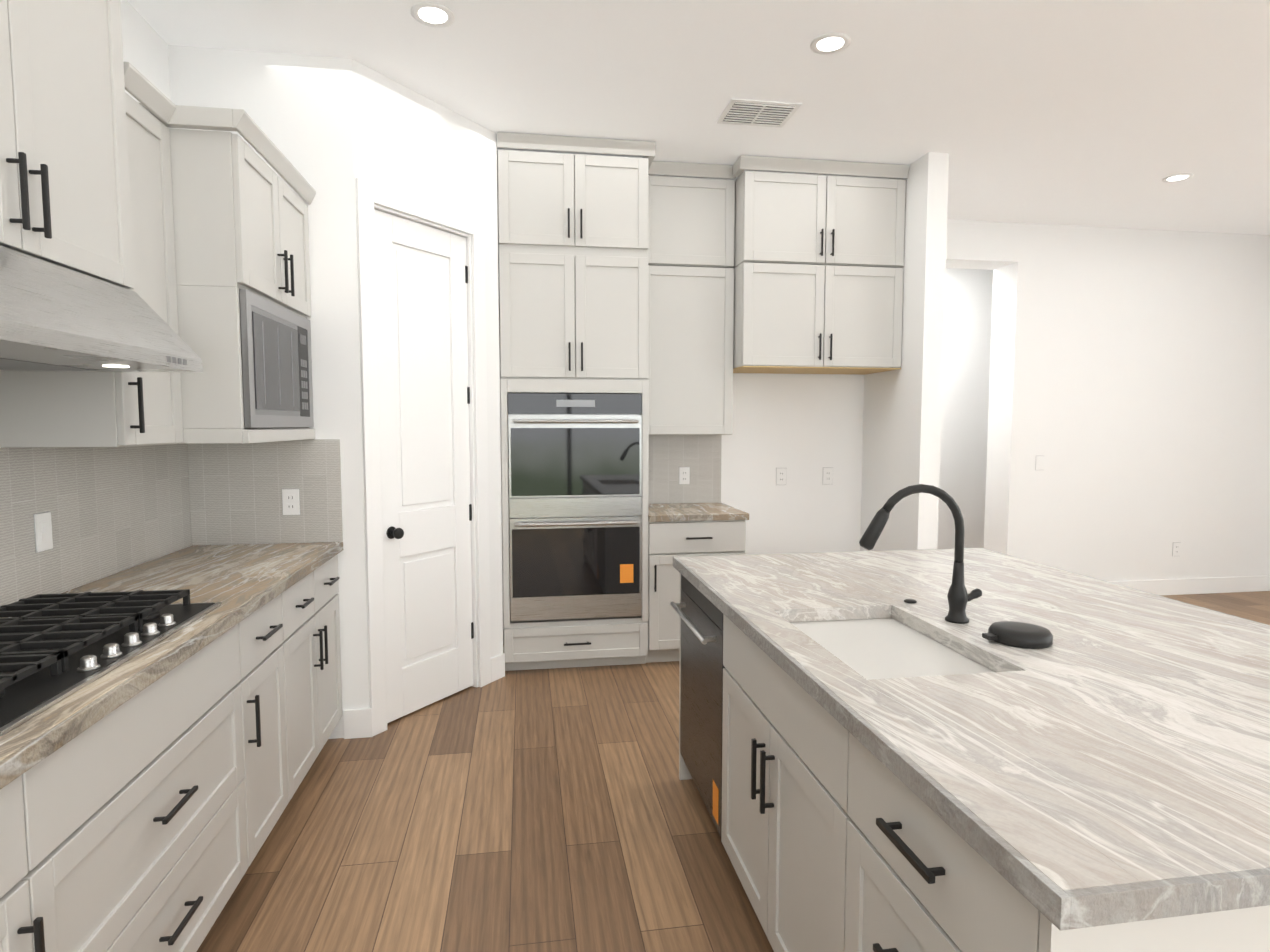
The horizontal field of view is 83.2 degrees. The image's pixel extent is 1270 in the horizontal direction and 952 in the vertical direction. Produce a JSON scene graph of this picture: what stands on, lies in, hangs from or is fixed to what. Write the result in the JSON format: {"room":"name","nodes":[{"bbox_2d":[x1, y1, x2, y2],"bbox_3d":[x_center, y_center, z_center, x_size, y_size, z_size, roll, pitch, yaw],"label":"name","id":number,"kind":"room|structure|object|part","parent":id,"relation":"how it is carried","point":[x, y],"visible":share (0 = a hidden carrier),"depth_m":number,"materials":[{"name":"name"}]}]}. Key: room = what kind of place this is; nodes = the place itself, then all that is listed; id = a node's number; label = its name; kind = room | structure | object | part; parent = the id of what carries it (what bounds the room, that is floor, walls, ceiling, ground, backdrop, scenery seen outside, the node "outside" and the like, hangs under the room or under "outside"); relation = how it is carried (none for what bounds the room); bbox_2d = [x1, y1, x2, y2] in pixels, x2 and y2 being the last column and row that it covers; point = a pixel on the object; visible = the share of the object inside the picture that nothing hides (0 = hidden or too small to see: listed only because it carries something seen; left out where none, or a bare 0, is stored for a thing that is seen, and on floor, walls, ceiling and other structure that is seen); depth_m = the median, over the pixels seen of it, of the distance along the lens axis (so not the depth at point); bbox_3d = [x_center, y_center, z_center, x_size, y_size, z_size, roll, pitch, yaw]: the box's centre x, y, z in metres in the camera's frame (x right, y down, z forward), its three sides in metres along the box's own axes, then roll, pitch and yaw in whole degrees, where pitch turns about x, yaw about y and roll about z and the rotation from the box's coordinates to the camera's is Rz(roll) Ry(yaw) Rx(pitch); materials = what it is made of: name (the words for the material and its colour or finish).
{"room":"kitchen","nodes":[
{"label":"kitchen","id":0,"kind":"room"},
{"bbox_2d":[59,0,191,593],"bbox_3d":[-1.727,-0.163,1.271,0.120,3.030,10.440,-1,4,-9],"label":"wall","id":1,"kind":"structure","parent":0,"point":[144,48],"depth_m":2.81,"materials":[{"name":"paint"}]},
{"bbox_2d":[0,0,143,295],"bbox_3d":[-1.514,-0.895,1.498,0.374,0.822,0.914,-1,4,-9],"label":"upper cabinet","id":2,"kind":"object","parent":1,"relation":"attached to","point":[70,173],"depth_m":1.74,"materials":[{"name":"paint"}]},
{"bbox_2d":[0,444,191,605],"bbox_3d":[-1.629,0.113,1.078,0.007,0.674,4.149,-1,4,-9],"label":"backsplash","id":3,"kind":"structure","parent":1,"relation":"attached to","point":[112,510],"depth_m":2.39,"materials":[{"name":"tile"}]},
{"bbox_2d":[33,511,52,552],"bbox_3d":[-1.789,0.169,2.168,0.010,0.119,0.075,-1,4,-9],"label":"light switch","id":4,"kind":"object","parent":3,"relation":"attached to","point":[43,531],"visible":1,"depth_m":2.16,"materials":[{"name":"white plastic"}]},
{"bbox_2d":[0,68,191,447],"bbox_3d":[-1.636,-0.632,2.145,0.327,1.080,0.361,-1,4,-9],"label":"upper cabinet","id":5,"kind":"object","parent":1,"relation":"attached to","point":[38,408],"depth_m":2.14,"materials":[{"name":"paint"}]},
{"bbox_2d":[0,246,202,372],"bbox_3d":[-1.431,-0.370,1.548,0.543,0.225,0.912,-1,4,-9],"label":"range hood","id":6,"kind":"object","parent":1,"relation":"attached to","point":[53,317],"visible":1,"depth_m":1.60,"materials":[{"name":"silver metal"}]},
{"bbox_2d":[172,120,311,323],"bbox_3d":[-1.625,-0.903,2.710,0.529,0.500,0.787,-1,4,-9],"label":"upper cabinet","id":7,"kind":"object","parent":1,"relation":"attached to","point":[186,233],"depth_m":2.37,"materials":[{"name":"paint"}]},
{"bbox_2d":[239,289,313,427],"bbox_3d":[-1.562,-0.419,2.754,0.404,0.464,0.741,-1,4,-9],"label":"built-in microwave","id":8,"kind":"object","parent":7,"relation":"in","point":[276,357],"visible":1,"depth_m":2.67,"materials":[{"name":"silver metal"}]},
{"bbox_2d":[171,45,378,738],"bbox_3d":[-1.560,-0.304,3.238,0.759,3.030,0.145,-1,4,-9],"label":"wall","id":9,"kind":"structure","parent":0,"point":[319,111],"depth_m":3.15,"materials":[{"name":"paint"}]},
{"bbox_2d":[187,439,342,544],"bbox_3d":[-1.633,0.069,3.175,0.629,0.462,0.007,-1,4,-9],"label":"backsplash","id":10,"kind":"structure","parent":9,"relation":"attached to","point":[235,490],"depth_m":3.17,"materials":[{"name":"tile"}]},
{"bbox_2d":[282,489,300,514],"bbox_3d":[-1.532,0.116,3.187,0.075,0.119,0.008,-1,4,-9],"label":"electrical outlet","id":11,"kind":"object","parent":10,"relation":"attached to","point":[290,501],"visible":1,"depth_m":3.19,"materials":[{"name":"white plastic"}]},
{"bbox_2d":[375,71,478,686],"bbox_3d":[-1.091,-0.337,3.706,0.510,3.030,0.666,-1,4,-9],"label":"wall","id":12,"kind":"structure","parent":0,"point":[429,151],"depth_m":3.49,"materials":[{"name":"paint"}]},
{"bbox_2d":[356,177,490,735],"bbox_3d":[-1.068,-0.078,3.609,0.134,2.527,0.809,2,5,30],"label":"door frame","id":13,"kind":"structure","parent":12,"relation":"attached to","point":[370,195],"depth_m":3.36,"materials":[{"name":"paint"}]},
{"bbox_2d":[374,209,473,722],"bbox_3d":[-1.052,-0.033,3.604,0.419,2.413,0.494,-1,4,-9],"label":"pantry door","id":14,"kind":"structure","parent":12,"relation":"in","point":[422,329],"depth_m":3.58,"materials":[{"name":"paint"}]},
{"bbox_2d":[479,168,862,647],"bbox_3d":[-0.212,-0.415,4.794,3.905,3.030,0.150,-1,4,-9],"label":"wall","id":15,"kind":"structure","parent":0,"point":[803,424],"depth_m":4.94,"materials":[{"name":"paint"}]},
{"bbox_2d":[648,435,721,502],"bbox_3d":[0.287,-0.049,4.828,0.605,0.462,0.007,-1,4,-9],"label":"backsplash","id":16,"kind":"structure","parent":15,"relation":"attached to","point":[670,455],"depth_m":4.83,"materials":[{"name":"tile"}]},
{"bbox_2d":[679,467,689,484],"bbox_3d":[0.334,-0.002,4.831,0.075,0.119,0.008,-1,4,-9],"label":"electrical outlet","id":17,"kind":"object","parent":16,"relation":"attached to","point":[684,475],"visible":1,"depth_m":4.83,"materials":[{"name":"white plastic"}]},
{"bbox_2d":[648,161,735,434],"bbox_3d":[0.306,-1.089,4.571,0.590,1.646,0.362,-1,4,-9],"label":"upper cabinet","id":18,"kind":"object","parent":15,"relation":"attached to","point":[691,224],"visible":0.79,"depth_m":4.43,"materials":[{"name":"paint"}]},
{"bbox_2d":[776,468,786,484],"bbox_3d":[1.011,0.003,4.945,0.075,0.119,0.008,-1,4,-9],"label":"electrical outlet","id":19,"kind":"object","parent":15,"relation":"attached to","point":[780,476],"visible":1,"depth_m":4.94,"materials":[{"name":"white plastic"}]},
{"bbox_2d":[733,155,909,374],"bbox_3d":[1.109,-1.297,4.596,1.069,1.234,0.532,-1,4,-9],"label":"upper cabinet","id":20,"kind":"object","parent":15,"relation":"attached to","point":[818,272],"visible":0.96,"depth_m":4.37,"materials":[{"name":"paint"}]},
{"bbox_2d":[822,467,832,483],"bbox_3d":[1.347,-0.001,4.998,0.075,0.119,0.008,-1,4,-9],"label":"electrical outlet","id":21,"kind":"object","parent":15,"relation":"attached to","point":[827,475],"visible":1,"depth_m":5.00,"materials":[{"name":"white plastic"}]},
{"bbox_2d":[127,0,1269,234],"bbox_3d":[2.232,-1.768,1.778,8.135,0.100,10.440,-1,4,-9],"label":"ceiling","id":22,"kind":"structure","parent":0,"point":[1089,112],"depth_m":3.30,"materials":[{"name":"paint"}]},
{"bbox_2d":[411,2,454,26],"bbox_3d":[-0.783,-1.786,2.775,0.164,0.006,0.164,-1,4,-9],"label":"recessed light","id":23,"kind":"object","parent":22,"relation":"in","point":[430,14],"visible":1,"depth_m":2.77,"materials":[{"name":"paint"}]},
{"bbox_2d":[716,98,801,127],"bbox_3d":[0.627,-1.845,3.651,0.360,0.012,0.280,-1,4,-9],"label":"ceiling vent","id":24,"kind":"object","parent":22,"relation":"in","point":[748,112],"visible":1,"depth_m":3.63,"materials":[{"name":"metal"}]},
{"bbox_2d":[810,33,850,53],"bbox_3d":[0.814,-1.800,2.984,0.164,0.006,0.164,-1,4,-9],"label":"recessed light","id":25,"kind":"object","parent":22,"relation":"in","point":[830,43],"visible":1,"depth_m":2.98,"materials":[{"name":"paint"}]},
{"bbox_2d":[1162,173,1193,181],"bbox_3d":[3.488,-1.916,4.602,0.164,0.006,0.164,-1,4,-9],"label":"recessed light","id":26,"kind":"object","parent":22,"relation":"in","point":[1178,177],"visible":1,"depth_m":4.59,"materials":[{"name":"paint"}]},
{"bbox_2d":[197,591,1269,951],"bbox_3d":[2.232,1.334,1.999,8.135,0.060,10.440,-1,4,-9],"label":"floor","id":27,"kind":"structure","parent":0,"point":[541,811],"depth_m":2.51,"materials":[{"name":"brown wood"}]},
{"bbox_2d":[0,762,51,951],"bbox_3d":[-1.290,0.940,0.953,0.609,0.876,0.470,-1,4,-9],"label":"base cabinet","id":28,"kind":"object","parent":27,"relation":"on","point":[23,876],"depth_m":1.19,"materials":[{"name":"paint"}]},
{"bbox_2d":[40,614,263,951],"bbox_3d":[-1.398,0.891,1.639,0.609,0.876,1.044,-1,4,-9],"label":"base cabinet","id":29,"kind":"object","parent":27,"relation":"on","point":[146,795],"depth_m":1.65,"materials":[{"name":"paint"}]},
{"bbox_2d":[0,542,339,785],"bbox_3d":[-1.319,0.467,1.150,0.622,0.040,4.148,-1,4,-9],"label":"countertop","id":30,"kind":"structure","parent":29,"relation":"on","point":[241,577],"depth_m":2.14,"materials":[{"name":"beige stone"}]},
{"bbox_2d":[0,589,220,735],"bbox_3d":[-1.391,0.384,1.617,0.499,0.056,0.900,-1,4,-9],"label":"gas cooktop","id":31,"kind":"object","parent":30,"relation":"in","point":[55,648],"visible":1,"depth_m":1.67,"materials":[{"name":"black metal"}]},
{"bbox_2d":[252,586,299,841],"bbox_3d":[-1.503,0.843,2.312,0.609,0.876,0.439,-1,4,-9],"label":"base cabinet","id":32,"kind":"object","parent":27,"relation":"on","point":[275,620],"depth_m":2.44,"materials":[{"name":"paint"}]},
{"bbox_2d":[292,546,342,783],"bbox_3d":[-1.582,0.807,2.818,0.609,0.876,0.827,-1,4,-9],"label":"base cabinet","id":33,"kind":"object","parent":27,"relation":"on","point":[315,599],"depth_m":2.89,"materials":[{"name":"paint"}]},
{"bbox_2d":[497,132,655,670],"bbox_3d":[-0.365,-0.383,4.371,0.878,3.026,0.650,-1,4,-9],"label":"tall cabinet","id":34,"kind":"object","parent":27,"relation":"on","point":[573,266],"visible":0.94,"depth_m":4.04,"materials":[{"name":"paint"}]},
{"bbox_2d":[508,393,641,620],"bbox_3d":[-0.373,0.168,4.349,0.760,1.310,0.593,-1,4,-9],"label":"double oven","id":35,"kind":"object","parent":34,"relation":"in","point":[575,487],"visible":1,"depth_m":4.11,"materials":[{"name":"silver metal"}]},
{"bbox_2d":[646,502,748,662],"bbox_3d":[0.337,0.662,4.555,0.607,0.915,0.650,-1,4,-9],"label":"base cabinet","id":36,"kind":"object","parent":27,"relation":"on","point":[695,529],"visible":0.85,"depth_m":4.25,"materials":[{"name":"paint"}]},
{"bbox_2d":[670,574,724,836],"bbox_3d":[0.483,0.832,2.623,0.619,0.852,0.602,-1,4,-9],"label":"dishwasher","id":37,"kind":"object","parent":27,"relation":"on","point":[701,616],"visible":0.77,"depth_m":2.52,"materials":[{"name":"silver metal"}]},
{"bbox_2d":[673,564,1269,951],"bbox_3d":[0.840,0.867,1.971,1.086,0.876,2.050,-1,4,-9],"label":"kitchen island","id":38,"kind":"object","parent":27,"relation":"on","point":[899,774],"depth_m":1.37,"materials":[{"name":"paint"}]},
{"bbox_2d":[677,553,1269,927],"bbox_3d":[0.556,0.415,1.878,0.465,0.040,2.082,-1,4,-9],"label":"island countertop","id":39,"kind":"structure","parent":38,"relation":"on","point":[1109,816],"depth_m":1.09,"materials":[{"name":"grey stone"}]},
{"bbox_2d":[859,484,981,623],"bbox_3d":[0.763,0.206,1.901,0.354,0.371,0.060,-1,4,-9],"label":"faucet","id":40,"kind":"object","parent":39,"relation":"on","point":[958,597],"visible":1,"depth_m":1.90,"materials":[{"name":"black metal"}]},
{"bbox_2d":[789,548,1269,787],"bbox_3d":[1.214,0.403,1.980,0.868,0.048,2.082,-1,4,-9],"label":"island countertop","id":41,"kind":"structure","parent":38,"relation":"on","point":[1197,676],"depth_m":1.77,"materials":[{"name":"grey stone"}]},
{"bbox_2d":[785,612,996,675],"bbox_3d":[0.619,0.545,1.807,0.413,0.234,0.618,-1,4,-9],"label":"sink","id":42,"kind":"object","parent":41,"relation":"in","point":[875,643],"depth_m":1.84,"materials":[{"name":"white ceramic"}]},
{"bbox_3d":[0.821,0.372,2.135,0.036,0.008,0.036,-1,4,-9],"label":"deck cap","id":43,"kind":"part","parent":41,"relation":"part of","materials":[{"name":"black metal"}]},
{"bbox_2d":[982,621,1052,648],"bbox_3d":[0.933,0.386,1.752,0.162,0.035,0.140,-1,4,-9],"label":"stopper","id":44,"kind":"object","parent":41,"relation":"on","point":[1021,634],"visible":1,"depth_m":1.71,"materials":[{"name":"black"}]},
{"bbox_2d":[859,152,950,550],"bbox_3d":[1.721,-0.405,4.651,0.130,3.030,0.730,-1,4,-9],"label":"wall","id":45,"kind":"structure","parent":0,"point":[905,408],"depth_m":4.37,"materials":[{"name":"paint"}]},
{"bbox_2d":[943,220,1269,581],"bbox_3d":[3.514,-0.500,5.976,4.085,3.030,0.300,-1,4,-9],"label":"wall","id":46,"kind":"structure","parent":0,"point":[1119,378],"depth_m":5.94,"materials":[{"name":"paint"}]},
{"bbox_2d":[1035,456,1043,469],"bbox_3d":[3.289,-0.106,5.811,0.075,0.119,0.010,-1,4,-9],"label":"light switch","id":47,"kind":"object","parent":46,"relation":"attached to","point":[1039,464],"visible":1,"depth_m":5.81,"materials":[{"name":"white plastic"}]},
{"bbox_2d":[1172,542,1180,555],"bbox_3d":[4.593,0.622,6.069,0.075,0.119,0.008,-1,4,-9],"label":"electrical outlet","id":48,"kind":"object","parent":46,"relation":"attached to","point":[1176,548],"visible":1,"depth_m":6.07,"materials":[{"name":"white plastic"}]},
{"bbox_2d":[1108,575,1269,595],"bbox_3d":[4.296,0.947,6.044,2.561,0.135,0.016,-1,4,-9],"label":"baseboard","id":49,"kind":"structure","parent":46,"relation":"attached to","point":[1242,583],"depth_m":6.12,"materials":[{"name":"paint"}]}
]}

